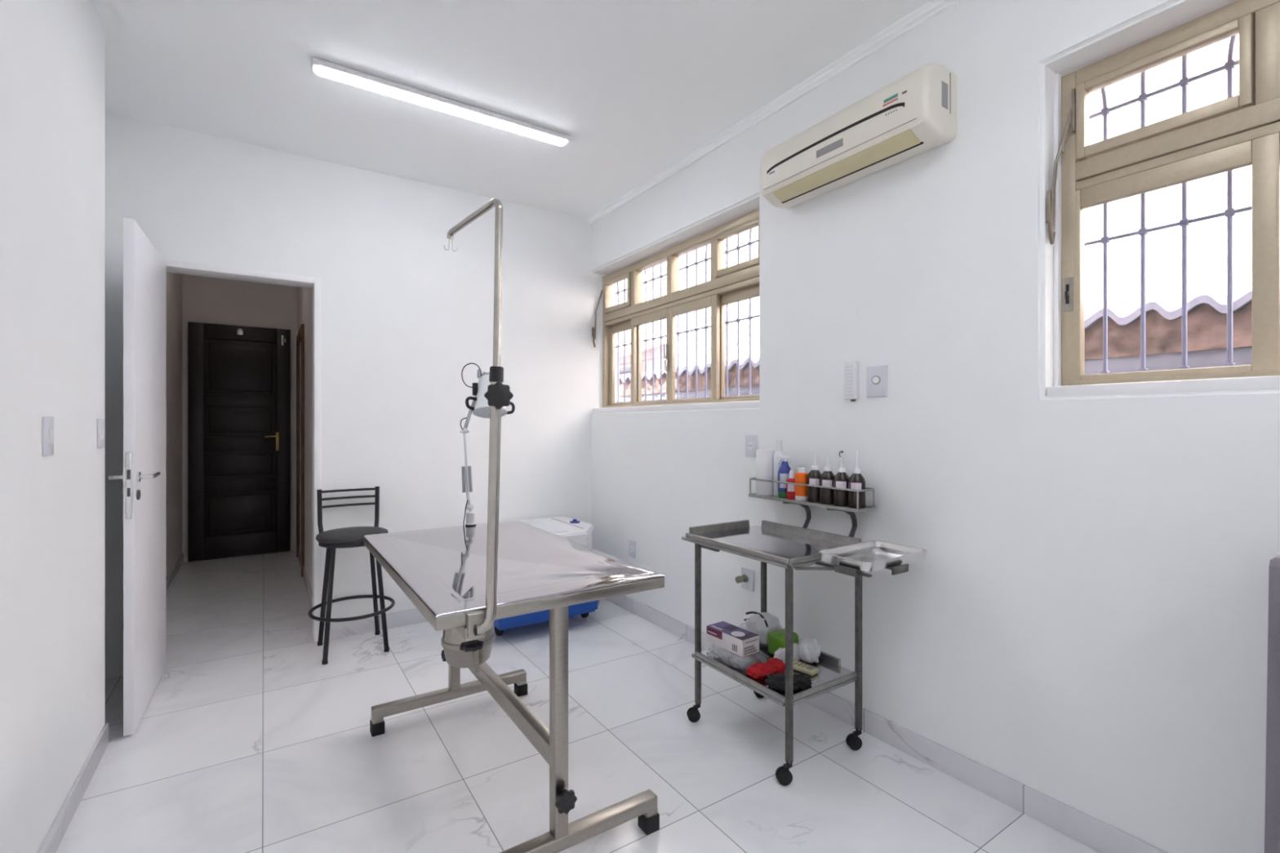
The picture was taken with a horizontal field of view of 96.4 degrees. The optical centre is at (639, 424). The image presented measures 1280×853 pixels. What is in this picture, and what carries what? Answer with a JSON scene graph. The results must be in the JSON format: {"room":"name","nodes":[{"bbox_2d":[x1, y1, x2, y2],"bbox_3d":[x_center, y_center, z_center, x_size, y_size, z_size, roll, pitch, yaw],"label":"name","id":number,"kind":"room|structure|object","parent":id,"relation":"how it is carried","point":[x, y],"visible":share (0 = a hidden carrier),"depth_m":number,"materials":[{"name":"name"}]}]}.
{"room":"veterinary exam room","nodes":[
{"label":"veterinary exam room","id":0,"kind":"room"},
{"bbox_2d":[0,0,105,852],"bbox_3d":[-0.812,-0.142,-0.157,0.470,2.845,5.530,0,0,-33],"label":"wall","id":1,"kind":"structure","parent":0,"point":[52,52],"depth_m":1.69,"materials":[{"name":"white paint"}]},
{"bbox_2d":[42,416,53,456],"bbox_3d":[-1.724,0.035,1.669,0.012,0.114,0.072,0,0,-33],"label":"light switch","id":2,"kind":"object","parent":1,"relation":"attached to","point":[47,421],"visible":1,"depth_m":1.65,"materials":[{"name":"plastic"}]},
{"bbox_2d":[36,723,108,852],"bbox_3d":[-0.652,1.238,0.038,0.011,0.085,5.380,0,0,-33],"label":"baseboard","id":3,"kind":"structure","parent":1,"relation":"attached to","point":[51,843],"depth_m":1.88,"materials":[{"name":"tile"}]},
{"bbox_2d":[97,418,104,448],"bbox_3d":[-2.078,0.035,2.206,0.012,0.114,0.072,0,0,-33],"label":"light switch","id":4,"kind":"object","parent":1,"relation":"attached to","point":[100,422],"visible":1,"depth_m":2.19,"materials":[{"name":"plastic"}]},
{"bbox_2d":[108,217,166,736],"bbox_3d":[-2.284,0.215,2.654,0.153,2.106,0.770,0,0,-32],"label":"door","id":5,"kind":"structure","parent":1,"relation":"in","point":[144,477],"depth_m":2.49,"materials":[{"name":"white paint"}]},
{"bbox_2d":[166,271,182,577],"bbox_3d":[-3.541,-0.142,4.102,0.150,2.845,2.735,0,0,-33],"label":"wall","id":6,"kind":"structure","parent":0,"point":[174,281],"depth_m":4.77,"materials":[{"name":"paint"}]},
{"bbox_2d":[166,553,183,591],"bbox_3d":[-3.473,1.238,4.146,0.011,0.085,2.735,0,0,-33],"label":"baseboard","id":7,"kind":"structure","parent":6,"relation":"attached to","point":[172,575],"depth_m":4.77,"materials":[{"name":"stone"}]},
{"bbox_2d":[182,274,297,562],"bbox_3d":[-3.878,-0.142,5.589,1.220,2.845,0.120,0,0,-33],"label":"wall","id":8,"kind":"structure","parent":0,"point":[205,300],"depth_m":5.50,"materials":[{"name":"paint"}]},
{"bbox_2d":[187,321,290,561],"bbox_3d":[-3.825,0.162,5.487,0.807,2.213,0.084,0,0,-33],"label":"door","id":9,"kind":"structure","parent":8,"relation":"in","point":[239,376],"depth_m":5.48,"materials":[{"name":"brown wood"}]},
{"bbox_2d":[297,287,312,593],"bbox_3d":[-2.648,-0.142,4.688,0.155,2.845,2.735,0,0,-33],"label":"wall","id":10,"kind":"structure","parent":0,"point":[304,295],"depth_m":4.58,"materials":[{"name":"paint"}]},
{"bbox_2d":[296,324,304,577],"bbox_3d":[-3.071,0.220,5.168,0.022,2.120,0.910,0,0,-33],"label":"trim","id":11,"kind":"structure","parent":10,"relation":"attached to","point":[300,336],"depth_m":4.79,"materials":[{"name":"brown wood"}]},
{"bbox_2d":[297,548,312,608],"bbox_3d":[-2.718,1.238,4.643,0.011,0.085,2.735,0,0,-33],"label":"baseboard","id":12,"kind":"structure","parent":10,"relation":"attached to","point":[304,575],"depth_m":4.40,"materials":[{"name":"stone"}]},
{"bbox_2d":[105,111,619,679],"bbox_3d":[-1.579,-0.142,3.671,3.295,2.845,0.140,0,0,-33],"label":"wall","id":13,"kind":"structure","parent":0,"point":[403,314],"depth_m":3.58,"materials":[{"name":"white paint"}]},
{"bbox_2d":[164,259,320,642],"bbox_3d":[-2.258,0.210,3.224,0.793,2.140,0.162,0,0,-33],"label":"trim","id":14,"kind":"structure","parent":13,"relation":"attached to","point":[172,266],"depth_m":3.36,"materials":[{"name":"white paint"}]},
{"bbox_2d":[324,608,427,639],"bbox_3d":[-1.125,1.234,3.880,1.785,0.092,0.011,0,0,-33],"label":"baseboard","id":15,"kind":"structure","parent":13,"relation":"attached to","point":[338,629],"depth_m":3.52,"materials":[{"name":"stone"}]},
{"bbox_2d":[92,0,929,218],"bbox_3d":[-0.644,-1.640,2.204,3.345,0.150,9.290,0,0,-33],"label":"ceiling","id":16,"kind":"structure","parent":0,"point":[636,86],"depth_m":2.56,"materials":[{"name":"white paint"}]},
{"bbox_2d":[311,57,570,146],"bbox_3d":[-0.904,-1.543,2.798,1.217,0.044,0.084,0,0,-33],"label":"ceiling light","id":17,"kind":"object","parent":16,"relation":"attached to","point":[322,68],"visible":1,"depth_m":2.71,"materials":[{"name":"white plastic"}]},
{"bbox_2d":[55,551,1099,852],"bbox_3d":[-0.644,1.340,2.204,3.345,0.120,9.290,0,0,-33],"label":"floor","id":18,"kind":"structure","parent":0,"point":[245,742],"depth_m":2.18,"materials":[{"name":"tile"}]},
{"bbox_2d":[308,486,395,665],"bbox_3d":[-1.640,0.831,3.268,0.443,0.900,0.443,0,0,-33],"label":"bar stool","id":19,"kind":"object","parent":18,"relation":"on","point":[346,537],"visible":0.93,"depth_m":3.23,"materials":[{"name":"black metal"}]},
{"bbox_2d":[363,520,665,852],"bbox_3d":[-0.547,0.876,2.120,0.701,0.808,1.260,0,0,-33],"label":"examination table","id":20,"kind":"object","parent":18,"relation":"on","point":[442,571],"visible":0.94,"depth_m":1.80,"materials":[{"name":"silver metal"}]},
{"bbox_2d":[444,198,513,652],"bbox_3d":[-0.477,-0.008,1.587,0.115,1.173,0.412,0,0,-33],"label":"pole","id":21,"kind":"object","parent":20,"relation":"attached to","point":[498,395],"visible":0.98,"depth_m":1.46,"materials":[{"name":"silver metal"}]},
{"bbox_2d":[459,362,515,525],"bbox_3d":[-0.725,0.128,2.712,0.195,0.834,0.196,0,0,20],"label":"lamp","id":22,"kind":"object","parent":21,"relation":"attached to","point":[479,406],"visible":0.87,"depth_m":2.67,"materials":[{"name":"white plastic"}]},
{"bbox_2d":[475,515,599,635],"bbox_3d":[-0.683,0.967,3.751,0.740,0.627,0.670,0,0,-33],"label":"storage box","id":23,"kind":"object","parent":18,"relation":"on","point":[574,530],"visible":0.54,"depth_m":3.58,"materials":[{"name":"white plastic"}]},
{"bbox_2d":[681,477,908,786],"bbox_3d":[0.626,0.769,2.312,0.551,1.021,0.874,0,0,-33],"label":"cart","id":24,"kind":"object","parent":18,"relation":"on","point":[788,547],"visible":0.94,"depth_m":2.28,"materials":[{"name":"metal"}]},
{"bbox_2d":[706,644,768,671],"bbox_3d":[0.410,0.965,2.424,0.180,0.040,0.262,0,0,-33],"label":"plastic bag","id":25,"kind":"object","parent":24,"relation":"on","point":[731,657],"visible":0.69,"depth_m":2.35,"materials":[{"name":"grey plastic"}]},
{"bbox_2d":[706,621,759,657],"bbox_3d":[0.391,0.908,2.425,0.101,0.069,0.213,0,0,-36],"label":"glove box","id":26,"kind":"object","parent":25,"relation":"on","point":[740,642],"visible":1,"depth_m":2.38,"materials":[{"name":"grey cardboard"}]},
{"bbox_2d":[706,626,722,639],"bbox_3d":[0.317,0.891,2.443,0.001,0.032,0.095,0,0,-36],"label":"print","id":27,"kind":"object","parent":26,"relation":"attached to","point":[713,633],"depth_m":2.44},
{"bbox_2d":[706,621,750,637],"bbox_3d":[0.383,0.875,2.438,0.107,0.001,0.186,0,0,-33],"label":"print","id":28,"kind":"object","parent":26,"relation":"on","point":[722,628],"depth_m":2.43},
{"bbox_2d":[731,631,745,636],"bbox_3d":[0.409,0.875,2.383,0.056,0.001,0.060,0,0,-33],"label":"print","id":29,"kind":"object","parent":26,"relation":"on","point":[734,633],"depth_m":2.38},
{"bbox_2d":[722,624,758,640],"bbox_3d":[0.410,0.875,2.405,0.100,0.001,0.160,0,0,-33],"label":"print","id":30,"kind":"object","parent":26,"relation":"on","point":[732,633],"depth_m":2.38},
{"bbox_2d":[738,611,782,648],"bbox_3d":[0.545,0.911,2.566,0.163,0.146,0.162,0,0,-33],"label":"bag","id":31,"kind":"object","parent":24,"relation":"on","point":[762,624],"visible":0.58,"depth_m":2.50,"materials":[{"name":"white plastic"}]},
{"bbox_2d":[744,657,785,679],"bbox_3d":[0.495,0.960,2.259,0.159,0.049,0.097,0,0,-33],"label":"cloth","id":32,"kind":"object","parent":24,"relation":"on","point":[759,670],"visible":0.93,"depth_m":2.24,"materials":[{"name":"red fabric"}]},
{"bbox_2d":[755,449,774,495],"bbox_3d":[0.601,0.230,2.741,0.088,0.214,0.088,0,0,-33],"label":"paper roll","id":33,"kind":"object","parent":24,"relation":"on","point":[764,458],"visible":0.94,"depth_m":2.70,"materials":[{"name":"white paper"}]},
{"bbox_2d":[681,520,861,568],"bbox_3d":[0.538,0.485,2.401,0.438,0.058,0.629,0,0,-33],"label":"tray","id":34,"kind":"object","parent":24,"relation":"on","point":[785,546],"depth_m":2.38,"materials":[{"name":"metal"}]},
{"bbox_2d":[691,646,857,706],"bbox_3d":[0.547,0.985,2.374,0.422,0.054,0.543,0,0,-33],"label":"shelf","id":35,"kind":"object","parent":24,"relation":"on","point":[830,677],"depth_m":2.26,"materials":[{"name":"metal"}]},
{"bbox_2d":[773,440,784,496],"bbox_3d":[0.655,0.206,2.692,0.052,0.262,0.052,0,0,-33],"label":"pump bottle","id":36,"kind":"object","parent":24,"relation":"on","point":[779,442],"visible":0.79,"depth_m":2.68,"materials":[{"name":"plastic"}]},
{"bbox_2d":[768,628,798,655],"bbox_3d":[0.612,0.937,2.445,0.110,0.094,0.090,0,0,-33],"label":"packet","id":37,"kind":"object","parent":24,"relation":"on","point":[776,639],"visible":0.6,"depth_m":2.42,"materials":[{"name":"green plastic"}]},
{"bbox_2d":[776,454,791,497],"bbox_3d":[0.666,0.239,2.632,0.065,0.197,0.066,0,0,-33],"label":"spray bottle","id":38,"kind":"object","parent":24,"relation":"on","point":[784,470],"visible":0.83,"depth_m":2.61,"materials":[{"name":"blue plastic"}]},
{"bbox_2d":[764,672,812,692],"bbox_3d":[0.562,0.967,2.161,0.171,0.035,0.131,0,0,-33],"label":"cloth","id":39,"kind":"object","parent":24,"relation":"on","point":[776,682],"visible":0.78,"depth_m":2.13,"materials":[{"name":"fabric"}]},
{"bbox_2d":[786,470,795,499],"bbox_3d":[0.683,0.272,2.576,0.044,0.130,0.044,0,0,-33],"label":"bottle","id":40,"kind":"object","parent":24,"relation":"on","point":[790,489],"visible":0.89,"depth_m":2.56,"materials":[{"name":"plastic"}]},
{"bbox_2d":[773,635,821,663],"bbox_3d":[0.657,0.937,2.352,0.204,0.094,0.104,0,0,-33],"label":"plastic bag","id":41,"kind":"object","parent":24,"relation":"on","point":[807,649],"visible":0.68,"depth_m":2.35,"materials":[{"name":"white plastic"}]},
{"bbox_2d":[795,466,807,501],"bbox_3d":[0.716,0.265,2.539,0.054,0.145,0.054,0,0,-33],"label":"bottle","id":42,"kind":"object","parent":24,"relation":"on","point":[801,476],"visible":0.91,"depth_m":2.52,"materials":[{"name":"plastic"}]},
{"bbox_2d":[793,659,818,675],"bbox_3d":[0.649,0.974,2.289,0.052,0.021,0.120,0,0,-42],"label":"remote control","id":43,"kind":"object","parent":24,"relation":"on","point":[801,667],"visible":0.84,"depth_m":2.27,"materials":[{"name":"plastic"}]},
{"bbox_2d":[806,448,821,502],"bbox_3d":[0.763,0.223,2.497,0.068,0.229,0.068,0,0,-33],"label":"dropper bottle","id":44,"kind":"object","parent":24,"relation":"on","point":[813,477],"visible":0.85,"depth_m":2.47,"materials":[{"name":"plastic"}]},
{"bbox_2d":[819,457,835,504],"bbox_3d":[0.800,0.240,2.437,0.068,0.195,0.068,0,0,-33],"label":"dropper bottle","id":45,"kind":"object","parent":24,"relation":"on","point":[826,479],"visible":0.86,"depth_m":2.41,"materials":[{"name":"plastic"}]},
{"bbox_2d":[833,456,848,506],"bbox_3d":[0.839,0.235,2.379,0.068,0.205,0.068,0,0,-33],"label":"dropper bottle","id":46,"kind":"object","parent":24,"relation":"on","point":[841,479],"visible":0.94,"depth_m":2.35,"materials":[{"name":"plastic"}]},
{"bbox_2d":[848,450,866,508],"bbox_3d":[0.879,0.223,2.321,0.068,0.229,0.068,0,0,-33],"label":"dropper bottle","id":47,"kind":"object","parent":24,"relation":"on","point":[856,481],"visible":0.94,"depth_m":2.30,"materials":[{"name":"plastic"}]},
{"bbox_2d":[817,540,928,572],"bbox_3d":[0.846,0.479,2.081,0.372,0.040,0.232,0,0,-33],"label":"tray","id":48,"kind":"object","parent":24,"relation":"on","point":[870,556],"visible":0.98,"depth_m":2.11,"materials":[{"name":"silver metal"}]},
{"bbox_2d":[1264,554,1279,852],"bbox_3d":[1.539,0.770,0.951,0.544,1.020,0.619,0,0,-33],"label":"base cabinet","id":49,"kind":"object","parent":18,"relation":"on","point":[1272,818],"visible":1,"depth_m":1.10,"materials":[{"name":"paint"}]},
{"bbox_2d":[591,0,1279,852],"bbox_3d":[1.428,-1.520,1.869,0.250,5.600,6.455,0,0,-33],"label":"wall","id":50,"kind":"structure","parent":0,"point":[1082,622],"depth_m":1.99,"materials":[{"name":"white paint"}]},
{"bbox_2d":[614,279,626,304],"bbox_3d":[-0.140,-1.015,4.409,0.019,0.170,0.169,0,0,-33],"label":"bars","id":51,"kind":"object","parent":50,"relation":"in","point":[624,290],"depth_m":4.41,"materials":[{"name":"grey paint"}]},
{"bbox_2d":[614,329,631,403],"bbox_3d":[-0.125,-0.433,4.385,0.019,0.542,0.226,0,0,-33],"label":"bars","id":52,"kind":"object","parent":50,"relation":"in","point":[624,344],"depth_m":4.37,"materials":[{"name":"grey paint"}]},
{"bbox_2d":[628,539,635,558],"bbox_3d":[-0.054,0.848,3.884,0.013,0.115,0.078,0,0,-33],"label":"wall socket","id":53,"kind":"object","parent":50,"relation":"attached to","point":[632,544],"visible":1,"depth_m":3.88,"materials":[{"name":"plastic"}]},
{"bbox_2d":[641,320,666,401],"bbox_3d":[0.103,-0.442,4.039,0.019,0.553,0.293,0,0,-33],"label":"bars","id":54,"kind":"object","parent":50,"relation":"in","point":[661,336],"depth_m":4.05,"materials":[{"name":"grey paint"}]},
{"bbox_2d":[642,263,666,301],"bbox_3d":[0.109,-0.997,4.030,0.019,0.222,0.292,0,0,-33],"label":"bars","id":55,"kind":"object","parent":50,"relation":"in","point":[661,276],"depth_m":4.05,"materials":[{"name":"grey paint"}]},
{"bbox_2d":[591,208,759,413],"bbox_3d":[0.217,-0.618,3.713,0.248,1.064,1.768,0,0,-33],"label":"window","id":56,"kind":"structure","parent":50,"relation":"in","point":[740,282],"depth_m":3.69,"materials":[{"name":"brown metal"}]},
{"bbox_2d":[675,307,711,399],"bbox_3d":[0.344,-0.443,3.673,0.019,0.555,0.359,0,0,-33],"label":"bars","id":57,"kind":"object","parent":50,"relation":"in","point":[686,331],"depth_m":3.72,"materials":[{"name":"grey paint"}]},
{"bbox_2d":[679,244,710,288],"bbox_3d":[0.354,-0.997,3.658,0.019,0.222,0.306,0,0,-33],"label":"bars","id":58,"kind":"object","parent":50,"relation":"in","point":[686,266],"depth_m":3.64,"materials":[{"name":"grey paint"}]},
{"bbox_2d":[724,228,758,267],"bbox_3d":[0.588,-1.015,3.302,0.019,0.170,0.277,0,0,-33],"label":"bars","id":59,"kind":"object","parent":50,"relation":"in","point":[749,242],"depth_m":3.32,"materials":[{"name":"grey paint"}]},
{"bbox_2d":[724,298,759,396],"bbox_3d":[0.592,-0.435,3.296,0.019,0.546,0.276,0,0,-33],"label":"bars","id":60,"kind":"object","parent":50,"relation":"in","point":[738,320],"depth_m":3.32,"materials":[{"name":"grey paint"}]},
{"bbox_2d":[735,567,754,591],"bbox_3d":[0.533,0.803,2.944,0.066,0.108,0.088,0,0,-33],"label":"wall socket","id":61,"kind":"object","parent":50,"relation":"attached to","point":[747,578],"visible":1,"depth_m":2.94,"materials":[{"name":"plastic"}]},
{"bbox_2d":[745,435,756,457],"bbox_3d":[0.569,0.111,2.936,0.013,0.112,0.076,0,0,-33],"label":"wall socket","id":62,"kind":"object","parent":50,"relation":"attached to","point":[750,440],"visible":0.93,"depth_m":2.93,"materials":[{"name":"plastic"}]},
{"bbox_2d":[747,441,753,449],"bbox_3d":[0.566,0.111,2.934,0.004,0.044,0.038,0,0,-33],"label":"socket","id":63,"kind":"object","parent":62,"relation":"attached to","point":[750,444],"depth_m":2.93,"materials":[{"name":"white plastic"}]},
{"bbox_2d":[586,0,959,224],"bbox_3d":[1.304,-1.546,1.794,0.040,0.039,6.165,0,0,-33],"label":"trim","id":64,"kind":"structure","parent":50,"relation":"attached to","point":[931,8],"depth_m":2.65,"materials":[{"name":"white paint"}]},
{"bbox_2d":[844,360,858,401],"bbox_3d":[0.895,-0.180,2.421,0.034,0.169,0.052,0,0,-33],"label":"wall holder","id":65,"kind":"object","parent":50,"relation":"attached to","point":[851,368],"visible":1,"depth_m":2.40,"materials":[{"name":"white plastic"}]},
{"bbox_2d":[844,365,853,395],"bbox_3d":[0.882,-0.182,2.413,0.002,0.124,0.038,0,0,-33],"label":"grille","id":66,"kind":"object","parent":65,"relation":"attached to","point":[848,369],"depth_m":2.41,"materials":[{"name":"plastic"}]},
{"bbox_2d":[760,62,956,208],"bbox_3d":[0.843,-1.146,2.349,0.200,0.272,0.801,0,0,-33],"label":"air conditioner","id":67,"kind":"object","parent":50,"relation":"attached to","point":[914,114],"visible":1,"depth_m":2.19,"materials":[{"name":"beige plastic"}]},
{"bbox_2d":[866,364,887,397],"bbox_3d":[0.965,-0.174,2.334,0.013,0.126,0.092,0,0,-33],"label":"dimmer switch","id":68,"kind":"object","parent":50,"relation":"attached to","point":[876,376],"visible":1,"depth_m":2.33,"materials":[{"name":"plastic"}]},
{"bbox_2d":[871,375,879,384],"bbox_3d":[0.961,-0.180,2.331,0.004,0.036,0.040,0,0,-33],"label":"knob","id":69,"kind":"object","parent":68,"relation":"attached to","point":[875,379],"depth_m":2.33,"materials":[{"name":"plastic"}]},
{"bbox_2d":[604,595,1167,852],"bbox_3d":[1.316,1.234,1.802,0.011,0.092,6.165,0,0,-33],"label":"baseboard","id":70,"kind":"structure","parent":50,"relation":"attached to","point":[1089,831],"depth_m":2.02,"materials":[{"name":"tile"}]},
{"bbox_2d":[1044,0,1279,397],"bbox_3d":[1.895,-0.618,1.165,0.243,1.064,1.785,0,0,-33],"label":"window","id":71,"kind":"structure","parent":50,"relation":"in","point":[1237,131],"depth_m":1.63,"materials":[{"name":"brown metal"}]},
{"bbox_2d":[1084,34,1252,374],"bbox_3d":[1.963,-0.660,1.210,0.019,1.041,1.775,0,0,-33],"label":"bars","id":72,"kind":"object","parent":50,"relation":"in","point":[1229,212],"visible":0.56,"depth_m":1.71,"materials":[{"name":"grey paint"}]},
{"label":"outside","id":73,"kind":"structure","parent":0,"visible":0},
{"bbox_3d":[0.429,1.350,5.668,2.255,0.100,23.000,0,0,-33],"label":"ground","id":74,"kind":"structure","parent":73,"visible":0},
{"bbox_2d":[619,341,666,373],"bbox_3d":[-0.644,0.080,8.851,0.548,2.440,2.900,0,0,-33],"label":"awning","id":75,"kind":"object","parent":74,"relation":"on","point":[648,346],"visible":0.02,"depth_m":7.76,"materials":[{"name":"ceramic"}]},
{"bbox_2d":[619,289,1252,402],"bbox_3d":[1.391,0.305,4.984,1.400,1.989,12.000,0,0,-33],"label":"roof","id":76,"kind":"structure","parent":74,"relation":"on","point":[1206,314],"depth_m":2.51,"materials":[{"name":"tile"}]},
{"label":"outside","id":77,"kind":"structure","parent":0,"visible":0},
{"bbox_2d":[619,33,1252,374],"bbox_3d":[1.455,-1.820,6.342,0.200,6.200,23.000,0,0,-33],"label":"sky","id":78,"kind":"structure","parent":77,"point":[1206,239],"depth_m":3.56,"materials":[{"name":"white"}]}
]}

